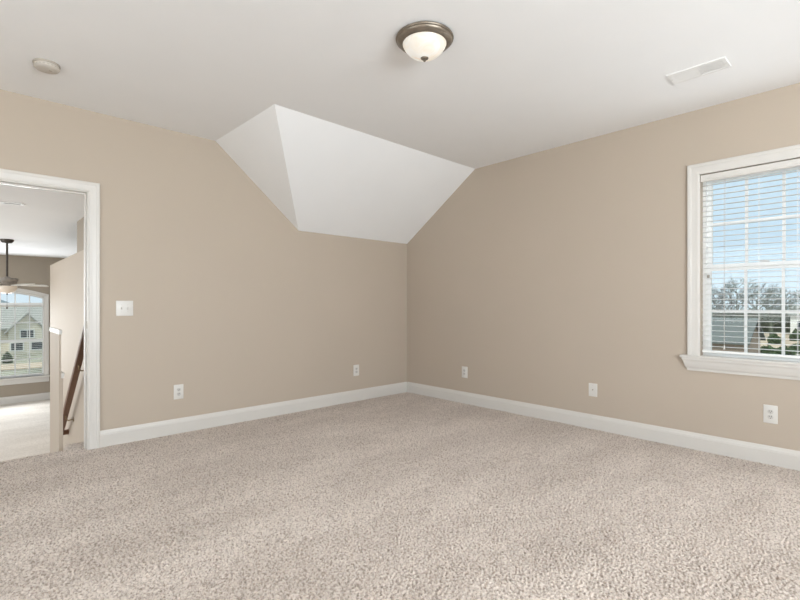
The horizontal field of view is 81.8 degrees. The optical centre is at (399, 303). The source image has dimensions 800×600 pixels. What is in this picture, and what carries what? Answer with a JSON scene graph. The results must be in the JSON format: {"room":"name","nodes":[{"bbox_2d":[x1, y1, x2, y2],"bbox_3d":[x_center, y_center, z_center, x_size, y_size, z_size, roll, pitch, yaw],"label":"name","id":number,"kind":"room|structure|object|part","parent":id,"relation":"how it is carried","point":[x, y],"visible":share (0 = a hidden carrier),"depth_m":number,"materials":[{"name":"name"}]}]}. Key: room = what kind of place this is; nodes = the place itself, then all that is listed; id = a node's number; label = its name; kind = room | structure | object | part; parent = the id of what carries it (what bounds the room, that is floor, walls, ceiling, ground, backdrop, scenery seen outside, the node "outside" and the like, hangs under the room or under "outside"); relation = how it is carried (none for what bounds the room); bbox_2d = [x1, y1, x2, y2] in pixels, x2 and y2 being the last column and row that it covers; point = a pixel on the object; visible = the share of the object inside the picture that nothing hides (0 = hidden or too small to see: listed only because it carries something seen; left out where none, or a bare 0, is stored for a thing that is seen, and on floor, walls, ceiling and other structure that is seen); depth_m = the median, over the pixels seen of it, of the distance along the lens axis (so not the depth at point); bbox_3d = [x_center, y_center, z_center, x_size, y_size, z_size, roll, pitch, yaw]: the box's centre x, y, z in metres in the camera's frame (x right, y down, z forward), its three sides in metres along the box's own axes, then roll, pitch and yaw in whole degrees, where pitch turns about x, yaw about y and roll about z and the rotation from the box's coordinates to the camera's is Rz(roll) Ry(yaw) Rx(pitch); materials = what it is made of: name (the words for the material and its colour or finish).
{"room":"empty bedroom","nodes":[
{"label":"empty bedroom","id":0,"kind":"room"},
{"bbox_2d":[0,399,49,461],"bbox_3d":[-5.824,1.946,6.143,6.500,0.100,5.990,0,0,-43],"label":"floor","id":1,"kind":"structure","parent":0,"point":[24,426],"depth_m":6.96,"materials":[{"name":"carpet"}]},
{"bbox_2d":[0,255,64,396],"bbox_3d":[-7.913,0.486,8.372,6.500,2.820,0.120,0,0,-43],"label":"wall","id":2,"kind":"structure","parent":0,"point":[28,269],"depth_m":8.96,"materials":[{"name":"beige paint"}]},
{"bbox_2d":[0,288,49,385],"bbox_3d":[-7.527,0.611,8.693,1.543,1.850,0.160,0,0,-43],"label":"window","id":3,"kind":"structure","parent":2,"relation":"in","point":[21,379],"depth_m":9.02,"materials":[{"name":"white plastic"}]},
{"bbox_2d":[0,293,40,375],"bbox_3d":[-7.561,0.576,8.730,1.233,1.590,0.020,0,0,-43],"label":"grille","id":4,"kind":"object","parent":3,"relation":"attached to","point":[23,340],"depth_m":8.87,"materials":[{"name":"white plastic"}]},
{"bbox_2d":[0,305,42,376],"bbox_3d":[-7.514,0.703,8.679,1.257,1.350,0.041,0,0,-43],"label":"window blind","id":5,"kind":"object","parent":3,"relation":"attached to","point":[23,306],"visible":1,"depth_m":8.91,"materials":[{"name":"white plastic"}]},
{"bbox_3d":[-7.519,1.369,8.684,1.247,0.018,0.022,0,0,-43],"label":"rail","id":6,"kind":"part","parent":5,"relation":"part of","materials":[{"name":"white plastic"}]},
{"bbox_3d":[-7.227,0.715,8.958,0.002,1.290,0.026,0,0,-43],"label":"ladder cord","id":7,"kind":"part","parent":5,"relation":"part of","materials":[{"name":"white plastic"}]},
{"bbox_3d":[-7.500,0.549,8.664,1.453,1.725,0.020,0,0,-43],"label":"casing","id":8,"kind":"part","parent":3,"relation":"part of","materials":[{"name":"white wood"}]},
{"bbox_2d":[0,392,49,404],"bbox_3d":[-7.904,1.829,8.289,6.400,0.136,0.015,0,0,-43],"label":"baseboard","id":9,"kind":"structure","parent":2,"relation":"attached to","point":[41,396],"depth_m":8.90,"materials":[{"name":"white wood"}]},
{"bbox_2d":[0,184,83,257],"bbox_3d":[-5.550,-0.974,5.849,6.500,0.100,6.994,0,0,-43],"label":"ceiling","id":10,"kind":"structure","parent":0,"point":[46,226],"depth_m":5.25,"materials":[{"name":"white paint"}]},
{"bbox_2d":[0,202,25,205],"bbox_3d":[-3.634,-0.919,4.214,0.330,0.009,0.100,0,0,-21],"label":"ceiling vent","id":11,"kind":"object","parent":10,"relation":"in","point":[5,203],"visible":1,"depth_m":4.23,"materials":[{"name":"white metal"}]},
{"bbox_2d":[0,239,48,308],"bbox_3d":[-5.651,-0.423,6.653,0.948,1.002,0.933,0,0,-43],"label":"ceiling fan","id":12,"kind":"object","parent":10,"relation":"hanging from","point":[7,284],"visible":1,"depth_m":6.58,"materials":[{"name":"brown metal"}]},
{"bbox_3d":[-5.644,-0.201,6.630,0.236,0.110,0.236,0,0,-43],"label":"lamp shade","id":13,"kind":"part","parent":12,"relation":"part of","materials":[{"name":"white glass"}]},
{"bbox_3d":[-5.338,-0.272,6.537,0.340,0.034,0.128,0,0,17],"label":"blade","id":14,"kind":"part","parent":12,"relation":"part of","materials":[{"name":"white wood"}]},
{"bbox_3d":[-5.461,-0.272,6.893,0.128,0.034,0.340,0,0,35],"label":"blade","id":15,"kind":"part","parent":12,"relation":"part of","materials":[{"name":"white wood"}]},
{"bbox_2d":[50,332,62,452],"bbox_3d":[-3.100,1.969,4.163,0.028,3.415,0.595,0,0,-43],"label":"wall","id":16,"kind":"structure","parent":0,"point":[56,382],"depth_m":4.05,"materials":[{"name":"beige paint"}]},
{"bbox_2d":[49,327,63,377],"bbox_3d":[-3.097,0.429,4.162,0.040,0.415,0.620,0,0,-43],"label":"trim","id":17,"kind":"structure","parent":16,"relation":"attached to","point":[51,329],"depth_m":4.00,"materials":[{"name":"white wood"}]},
{"bbox_2d":[50,217,83,449],"bbox_3d":[-3.801,1.376,5.460,0.120,4.600,4.034,0,0,-43],"label":"wall","id":18,"kind":"structure","parent":0,"point":[67,274],"depth_m":5.47,"materials":[{"name":"beige paint"}]},
{"bbox_2d":[63,325,83,434],"bbox_3d":[-3.497,0.872,4.969,0.108,1.431,1.806,0,0,-43],"label":"handrail","id":19,"kind":"object","parent":18,"relation":"attached to","point":[76,370],"visible":0.62,"depth_m":4.88,"materials":[{"name":"brown wood"}]},
{"bbox_2d":[64,442,83,449],"bbox_3d":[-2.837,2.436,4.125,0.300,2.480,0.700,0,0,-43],"label":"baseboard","id":20,"kind":"structure","parent":18,"relation":"attached to","point":[80,444],"depth_m":3.90,"materials":[{"name":"beige wood"}]},
{"bbox_2d":[0,89,406,430],"bbox_3d":[-2.379,-0.234,3.946,6.965,2.860,0.120,0,0,-43],"label":"wall","id":21,"kind":"structure","parent":0,"point":[238,306],"depth_m":4.34,"materials":[{"name":"beige paint"}]},
{"bbox_2d":[0,168,99,449],"bbox_3d":[-2.865,0.102,3.490,0.989,2.169,0.161,0,0,-43],"label":"door frame","id":22,"kind":"structure","parent":21,"relation":"in","point":[90,190],"depth_m":3.74,"materials":[{"name":"white wood"}]},
{"bbox_2d":[116,301,132,315],"bbox_3d":[-2.325,0.038,3.902,0.127,0.128,0.020,0,0,-43],"label":"light switch","id":23,"kind":"object","parent":21,"relation":"attached to","point":[123,308],"visible":1,"depth_m":3.90,"materials":[{"name":"white plastic"}]},
{"bbox_2d":[174,384,182,399],"bbox_3d":[-2.014,0.801,4.201,0.083,0.132,0.009,0,0,-43],"label":"wall outlet","id":24,"kind":"object","parent":21,"relation":"attached to","point":[178,389],"visible":1,"depth_m":4.20,"materials":[{"name":"white plastic"}]},
{"bbox_2d":[100,382,406,447],"bbox_3d":[-1.180,1.111,4.977,3.501,0.136,0.015,0,0,-43],"label":"baseboard","id":25,"kind":"structure","parent":21,"relation":"attached to","point":[110,437],"depth_m":4.55,"materials":[{"name":"white wood"}]},
{"bbox_2d":[353,365,358,375],"bbox_3d":[-0.529,0.806,5.593,0.083,0.132,0.009,0,0,-43],"label":"wall outlet","id":26,"kind":"object","parent":21,"relation":"attached to","point":[355,367],"visible":1,"depth_m":5.58,"materials":[{"name":"white plastic"}]},
{"bbox_2d":[0,392,799,599],"bbox_3d":[0.119,1.189,1.259,6.695,0.042,7.475,0,0,-43],"label":"floor","id":27,"kind":"structure","parent":0,"point":[406,495],"depth_m":2.60,"materials":[{"name":"beige carpet"}]},
{"bbox_2d":[0,0,799,243],"bbox_3d":[0.163,-1.232,1.212,6.695,0.863,7.346,0,0,-43],"label":"ceiling","id":28,"kind":"structure","parent":0,"point":[346,133],"depth_m":3.20,"materials":[{"name":"white paint"}]},
{"bbox_2d":[32,58,60,73],"bbox_3d":[-2.303,-1.541,3.009,0.146,0.045,0.146,0,0,-43],"label":"smoke detector","id":29,"kind":"object","parent":28,"relation":"attached to","point":[47,66],"visible":1,"depth_m":2.98,"materials":[{"name":"plastic"}]},
{"bbox_2d":[396,21,453,61],"bbox_3d":[0.144,-1.492,2.713,0.340,0.143,0.340,0,0,-43],"label":"ceiling light","id":30,"kind":"object","parent":28,"relation":"attached to","point":[423,41],"visible":1,"depth_m":2.63,"materials":[{"name":"white glass"}]},
{"bbox_3d":[0.144,-1.485,2.713,0.258,0.087,0.258,0,0,-43],"label":"lamp shade","id":31,"kind":"part","parent":30,"relation":"part of","materials":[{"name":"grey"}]},
{"bbox_2d":[666,56,730,84],"bbox_3d":[2.000,-1.559,3.098,0.175,0.009,0.335,0,0,-43],"label":"ceiling vent","id":32,"kind":"object","parent":28,"relation":"in","point":[721,63],"visible":1,"depth_m":3.08,"materials":[{"name":"white metal"}]},
{"bbox_2d":[407,83,799,450],"bbox_3d":[2.701,-0.234,3.508,0.150,2.860,7.466,0,0,-43],"label":"wall","id":33,"kind":"structure","parent":0,"point":[546,275],"depth_m":4.35,"materials":[{"name":"beige paint"}]},
{"bbox_2d":[462,366,466,377],"bbox_3d":[0.764,0.809,5.461,0.009,0.132,0.083,0,0,-43],"label":"wall outlet","id":34,"kind":"object","parent":33,"relation":"attached to","point":[464,369],"visible":1,"depth_m":5.46,"materials":[{"name":"white plastic"}]},
{"bbox_2d":[589,383,596,396],"bbox_3d":[1.811,0.810,4.338,0.017,0.122,0.080,0,0,-43],"label":"cable plate","id":35,"kind":"object","parent":33,"relation":"attached to","point":[592,387],"visible":1,"depth_m":4.33,"materials":[{"name":"white plastic"}]},
{"bbox_2d":[407,382,799,470],"bbox_3d":[2.606,1.111,3.490,0.015,0.136,7.330,0,0,-43],"label":"baseboard","id":36,"kind":"structure","parent":33,"relation":"attached to","point":[775,456],"depth_m":4.07,"materials":[{"name":"white wood"}]},
{"bbox_2d":[679,144,799,379],"bbox_3d":[2.720,-0.292,3.458,0.192,1.664,1.063,0,0,-43],"label":"window","id":37,"kind":"structure","parent":33,"relation":"in","point":[749,365],"depth_m":3.64,"materials":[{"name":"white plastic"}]},
{"bbox_2d":[701,158,799,358],"bbox_3d":[2.694,-0.322,3.433,0.070,1.422,0.779,0,0,-43],"label":"window blind","id":38,"kind":"object","parent":37,"relation":"attached to","point":[792,163],"visible":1,"depth_m":3.48,"materials":[{"name":"white plastic"}]},
{"bbox_3d":[2.474,-0.310,3.687,0.044,1.362,0.002,0,0,-43],"label":"ladder cord","id":39,"kind":"part","parent":38,"relation":"part of","materials":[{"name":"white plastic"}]},
{"bbox_3d":[2.517,-0.331,3.580,0.004,1.310,0.010,0,0,-43],"label":"lift cord","id":40,"kind":"part","parent":38,"relation":"part of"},
{"bbox_3d":[2.703,0.380,3.442,0.040,0.018,0.769,0,0,-43],"label":"rail","id":41,"kind":"part","parent":38,"relation":"part of","materials":[{"name":"white plastic"}]},
{"bbox_3d":[2.689,-0.310,3.457,0.044,1.362,0.002,0,0,-43],"label":"ladder cord","id":42,"kind":"part","parent":38,"relation":"part of","materials":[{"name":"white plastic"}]},
{"bbox_3d":[2.763,-0.306,3.498,0.075,1.460,0.787,0,0,-43],"label":"frame","id":43,"kind":"part","parent":37,"relation":"part of","materials":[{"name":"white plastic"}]},
{"bbox_3d":[2.751,0.046,3.486,0.028,0.724,0.743,0,0,-43],"label":"sash","id":44,"kind":"part","parent":37,"relation":"part of","materials":[{"name":"white plastic"}]},
{"bbox_3d":[2.774,-0.643,3.508,0.028,0.742,0.743,0,0,-43],"label":"sash","id":45,"kind":"part","parent":37,"relation":"part of","materials":[{"name":"white plastic"}]},
{"bbox_2d":[711,268,799,354],"bbox_3d":[2.751,0.061,3.486,0.016,0.650,0.675,0,0,-43],"label":"grille","id":46,"kind":"object","parent":37,"relation":"attached to","point":[745,311],"depth_m":3.56,"materials":[{"name":"white plastic"}]},
{"bbox_2d":[712,171,799,262],"bbox_3d":[2.774,-0.644,3.508,0.016,0.672,0.675,0,0,-43],"label":"grille","id":47,"kind":"object","parent":37,"relation":"attached to","point":[783,216],"depth_m":3.55,"materials":[{"name":"white plastic"}]},
{"bbox_2d":[763,404,777,423],"bbox_3d":[2.713,0.809,3.381,0.009,0.132,0.083,0,0,-43],"label":"wall outlet","id":48,"kind":"object","parent":33,"relation":"attached to","point":[770,412],"visible":1,"depth_m":3.38,"materials":[{"name":"white plastic"}]},
{"label":"outside","id":49,"kind":"structure","parent":0,"visible":0},
{"bbox_2d":[1,313,799,375],"bbox_3d":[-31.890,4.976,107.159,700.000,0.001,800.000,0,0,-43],"label":"ground","id":50,"kind":"structure","parent":49,"point":[22,356],"depth_m":39.80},
{"bbox_2d":[1,353,12,363],"bbox_3d":[-32.784,4.539,38.524,0.829,1.206,0.830,0,0,-43],"label":"evergreen shrub","id":51,"kind":"object","parent":50,"relation":"on","point":[8,356],"visible":0.72,"depth_m":38.36,"materials":[{"name":"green plant"}]},
{"bbox_2d":[1,307,41,353],"bbox_3d":[-43.110,2.626,48.201,15.700,4.700,10.400,0,0,-43],"label":"neighbor house","id":52,"kind":"structure","parent":50,"relation":"on","point":[4,313],"depth_m":46.76,"materials":[{"name":"beige"}]},
{"bbox_3d":[-38.178,4.276,46.012,0.900,0.700,0.020,0,0,-43],"label":"pane","id":53,"kind":"part","parent":52,"relation":"part of","materials":[{"name":"grey glass"}]},
{"bbox_3d":[-37.596,3.026,46.558,1.000,0.700,0.020,0,0,-43],"label":"pane","id":54,"kind":"part","parent":52,"relation":"part of","materials":[{"name":"grey glass"}]},
{"bbox_3d":[-37.014,4.276,47.103,0.900,0.700,0.020,0,0,-43],"label":"pane","id":55,"kind":"part","parent":52,"relation":"part of","materials":[{"name":"grey glass"}]},
{"bbox_2d":[712,284,751,317],"bbox_3d":[49.649,0.889,71.160,7.399,8.392,7.479,0,0,-26],"label":"bare tree","id":56,"kind":"object","parent":50,"relation":"on","point":[719,292],"visible":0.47,"depth_m":71.06,"materials":[{"name":"grey plant"}]},
{"bbox_2d":[715,277,760,309],"bbox_3d":[66.474,-0.182,90.938,9.202,10.531,8.605,0,0,-42],"label":"bare tree","id":57,"kind":"object","parent":50,"relation":"on","point":[733,284],"visible":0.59,"depth_m":89.98,"materials":[{"name":"grey plant"}]},
{"bbox_2d":[712,318,765,352],"bbox_3d":[28.714,3.126,43.213,7.200,3.700,7.700,0,0,-43],"label":"neighbor house","id":58,"kind":"structure","parent":50,"relation":"on","point":[729,325],"depth_m":40.16,"materials":[{"name":"beige brick"}]},
{"bbox_2d":[712,306,789,331],"bbox_3d":[63.008,2.683,82.057,30.927,4.881,26.344,0,0,-43],"label":"thicket","id":59,"kind":"object","parent":50,"relation":"on","point":[765,325],"visible":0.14,"depth_m":80.63,"materials":[{"name":"green plant"}]},
{"bbox_2d":[735,283,780,309],"bbox_3d":[78.754,0.149,101.544,8.295,9.870,8.036,0,0,10],"label":"bare tree","id":60,"kind":"object","parent":50,"relation":"on","point":[749,302],"visible":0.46,"depth_m":101.11,"materials":[{"name":"grey plant"}]},
{"bbox_2d":[760,345,781,354],"bbox_3d":[35.531,4.516,44.548,2.085,1.212,2.338,0,0,-43],"label":"evergreen shrub","id":61,"kind":"object","parent":50,"relation":"on","point":[775,350],"visible":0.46,"depth_m":44.12,"materials":[{"name":"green plant"}]},
{"bbox_2d":[772,290,799,308],"bbox_3d":[108.488,0.361,130.110,8.407,9.448,8.156,0,0,13],"label":"bare tree","id":62,"kind":"object","parent":50,"relation":"on","point":[794,297],"visible":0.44,"depth_m":129.63,"materials":[{"name":"grey plant"}]},
{"bbox_2d":[777,345,795,354],"bbox_3d":[37.493,4.548,45.063,2.256,1.136,1.887,0,0,-43],"label":"evergreen shrub","id":63,"kind":"object","parent":50,"relation":"on","point":[792,352],"visible":0.48,"depth_m":44.37,"materials":[{"name":"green plant"}]},
{"bbox_2d":[787,306,799,332],"bbox_3d":[64.308,2.626,71.770,5.700,4.700,5.700,0,0,-43],"label":"neighbor house","id":64,"kind":"structure","parent":50,"relation":"on","point":[794,321],"depth_m":71.52,"materials":[{"name":"white"}]},
{"bbox_2d":[788,342,799,353],"bbox_3d":[40.239,4.469,46.511,2.087,1.320,2.113,0,0,-43],"label":"evergreen shrub","id":65,"kind":"object","parent":50,"relation":"on","point":[797,348],"visible":0.61,"depth_m":46.38,"materials":[{"name":"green plant"}]},
{"bbox_2d":[791,290,799,305],"bbox_3d":[126.204,-0.384,143.467,7.945,10.936,8.247,0,0,-43],"label":"bare tree","id":66,"kind":"object","parent":50,"relation":"on","point":[798,292],"visible":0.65,"depth_m":146.03,"materials":[{"name":"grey plant"}]},
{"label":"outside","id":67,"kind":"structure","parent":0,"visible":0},
{"bbox_2d":[760,333,799,347],"bbox_3d":[53.238,4.944,64.206,40.500,0.055,9.900,0,0,-43],"label":"earth","id":68,"kind":"structure","parent":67,"point":[789,343],"depth_m":58.60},
{"bbox_2d":[749,288,799,335],"bbox_3d":[53.410,1.293,65.802,5.918,7.588,5.599,0,0,-15],"label":"bare tree","id":69,"kind":"object","parent":68,"relation":"on","point":[767,298],"visible":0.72,"depth_m":65.49,"materials":[{"name":"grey plant"}]},
{"bbox_2d":[767,332,781,343],"bbox_3d":[46.154,4.289,56.934,1.679,1.666,1.539,0,0,-43],"label":"evergreen shrub","id":70,"kind":"object","parent":68,"relation":"on","point":[774,335],"visible":0.84,"depth_m":56.63,"materials":[{"name":"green plant"}]},
{"bbox_2d":[789,328,799,340],"bbox_3d":[52.354,4.167,60.940,1.763,1.881,1.727,0,0,-43],"label":"evergreen shrub","id":71,"kind":"object","parent":68,"relation":"on","point":[791,336],"visible":0.7,"depth_m":60.74,"materials":[{"name":"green plant"}]},
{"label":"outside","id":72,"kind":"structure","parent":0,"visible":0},
{"bbox_2d":[1,362,41,370],"bbox_3d":[-30.848,4.949,35.846,20.106,0.045,3.999,0,0,-42],"label":"path","id":73,"kind":"structure","parent":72,"point":[6,366],"depth_m":36.25,"materials":[{"name":"beige concrete"}]}
]}

